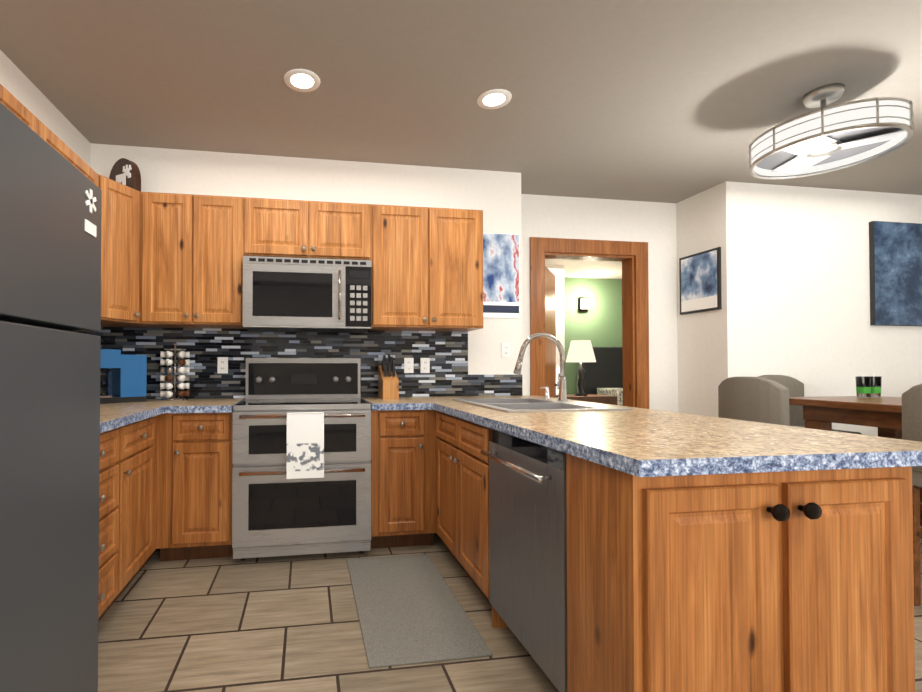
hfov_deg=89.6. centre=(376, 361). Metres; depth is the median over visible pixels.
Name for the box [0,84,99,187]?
upper cabinet
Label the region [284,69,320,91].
recessed light
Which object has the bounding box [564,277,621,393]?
wall
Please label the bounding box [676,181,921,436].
wall
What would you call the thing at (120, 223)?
upper cabinet
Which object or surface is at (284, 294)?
microwave
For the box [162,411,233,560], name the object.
base cabinet
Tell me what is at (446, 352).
backsplash
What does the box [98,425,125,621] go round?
base cabinet
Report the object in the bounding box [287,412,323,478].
towel
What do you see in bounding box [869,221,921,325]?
framed picture
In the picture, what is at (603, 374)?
bed
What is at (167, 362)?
pod carousel
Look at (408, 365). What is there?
electrical outlet
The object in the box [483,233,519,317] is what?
picture
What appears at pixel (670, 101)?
ceiling
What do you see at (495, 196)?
wall
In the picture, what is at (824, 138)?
ceiling fan light
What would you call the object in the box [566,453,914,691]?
base cabinet
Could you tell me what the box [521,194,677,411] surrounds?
wall
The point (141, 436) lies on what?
base cabinet
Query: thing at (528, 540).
dishwasher
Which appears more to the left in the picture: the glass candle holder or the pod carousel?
the pod carousel
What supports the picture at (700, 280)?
attached to the wall at (795, 283)
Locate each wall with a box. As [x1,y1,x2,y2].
[0,50,90,165]
[90,143,521,374]
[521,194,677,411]
[545,265,564,393]
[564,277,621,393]
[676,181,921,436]
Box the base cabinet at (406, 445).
[370,410,441,548]
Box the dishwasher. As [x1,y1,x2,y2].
[481,428,566,691]
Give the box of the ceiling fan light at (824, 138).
[749,83,913,179]
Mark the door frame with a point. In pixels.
(632, 257)
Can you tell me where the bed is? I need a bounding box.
[579,347,622,405]
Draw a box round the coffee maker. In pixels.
[100,349,146,403]
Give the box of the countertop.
[100,395,921,476]
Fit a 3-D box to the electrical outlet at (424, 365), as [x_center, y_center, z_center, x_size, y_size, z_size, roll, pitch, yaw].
[0.369,0.026,3.443,0.070,0.114,0.008,0,-1,-9]
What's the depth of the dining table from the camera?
2.96 m
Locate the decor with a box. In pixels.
[109,158,140,191]
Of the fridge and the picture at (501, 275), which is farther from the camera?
the picture at (501, 275)
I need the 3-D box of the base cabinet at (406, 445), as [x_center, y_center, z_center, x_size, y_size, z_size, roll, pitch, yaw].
[0.131,0.734,3.104,0.410,0.876,0.607,0,-1,-9]
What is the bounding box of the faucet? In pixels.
[513,332,567,401]
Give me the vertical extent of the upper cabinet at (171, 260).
0.830 m
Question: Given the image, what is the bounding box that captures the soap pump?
[540,386,550,398]
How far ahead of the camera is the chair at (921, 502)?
3.24 m
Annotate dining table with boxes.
[789,396,921,537]
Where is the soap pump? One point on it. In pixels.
(547, 393)
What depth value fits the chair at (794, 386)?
3.73 m
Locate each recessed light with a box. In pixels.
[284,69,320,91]
[477,89,511,108]
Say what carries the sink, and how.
in the countertop
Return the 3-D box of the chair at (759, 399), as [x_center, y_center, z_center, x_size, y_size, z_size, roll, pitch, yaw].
[2.633,0.633,3.018,0.490,1.075,0.440,0,-1,-9]
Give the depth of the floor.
1.93 m
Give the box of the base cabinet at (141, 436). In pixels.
[126,415,157,586]
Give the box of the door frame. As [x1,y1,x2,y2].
[530,237,648,408]
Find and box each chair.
[718,377,788,425]
[759,375,861,434]
[902,384,921,605]
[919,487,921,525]
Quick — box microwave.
[243,256,370,332]
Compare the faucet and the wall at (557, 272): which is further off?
the wall at (557, 272)
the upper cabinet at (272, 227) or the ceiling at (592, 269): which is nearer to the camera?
the upper cabinet at (272, 227)
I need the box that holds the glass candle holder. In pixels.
[855,376,881,397]
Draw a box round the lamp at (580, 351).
[566,340,595,395]
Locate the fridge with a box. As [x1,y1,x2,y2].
[0,102,101,691]
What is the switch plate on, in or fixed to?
attached to the wall at (495, 196)
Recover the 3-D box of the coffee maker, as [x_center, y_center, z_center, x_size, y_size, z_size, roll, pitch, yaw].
[-1.671,0.079,2.919,0.302,0.352,0.257,1,-1,-44]
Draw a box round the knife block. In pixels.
[378,354,398,399]
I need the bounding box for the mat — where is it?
[347,554,491,667]
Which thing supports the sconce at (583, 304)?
attached to the wall at (598, 323)
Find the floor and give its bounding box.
[98,533,921,691]
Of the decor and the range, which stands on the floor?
the range
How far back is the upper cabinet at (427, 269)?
3.12 m
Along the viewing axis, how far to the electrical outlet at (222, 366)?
3.22 m
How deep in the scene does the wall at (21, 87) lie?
2.55 m
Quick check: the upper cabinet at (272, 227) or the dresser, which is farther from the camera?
the dresser
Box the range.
[232,358,370,560]
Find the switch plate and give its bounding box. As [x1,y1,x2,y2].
[501,343,509,356]
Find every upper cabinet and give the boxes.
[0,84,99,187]
[100,175,139,327]
[136,192,244,328]
[244,197,375,259]
[370,204,482,331]
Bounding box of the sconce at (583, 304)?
[578,298,589,311]
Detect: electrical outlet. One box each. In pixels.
[217,357,227,372]
[404,358,413,372]
[420,358,429,372]
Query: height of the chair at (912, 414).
1.075 m
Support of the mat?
on the floor
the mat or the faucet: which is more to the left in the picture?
the mat
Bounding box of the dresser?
[556,394,616,404]
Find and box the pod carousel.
[160,343,189,400]
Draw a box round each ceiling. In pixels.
[0,0,921,202]
[545,259,621,278]
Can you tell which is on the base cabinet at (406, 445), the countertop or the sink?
the countertop
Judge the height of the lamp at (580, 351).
0.660 m
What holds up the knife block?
on the countertop
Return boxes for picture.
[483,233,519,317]
[679,247,721,314]
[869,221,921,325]
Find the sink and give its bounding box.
[452,398,631,411]
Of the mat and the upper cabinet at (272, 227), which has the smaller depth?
the mat
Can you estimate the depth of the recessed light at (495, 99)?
2.60 m
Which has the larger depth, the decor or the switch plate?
the switch plate
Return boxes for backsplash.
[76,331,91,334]
[92,327,521,398]

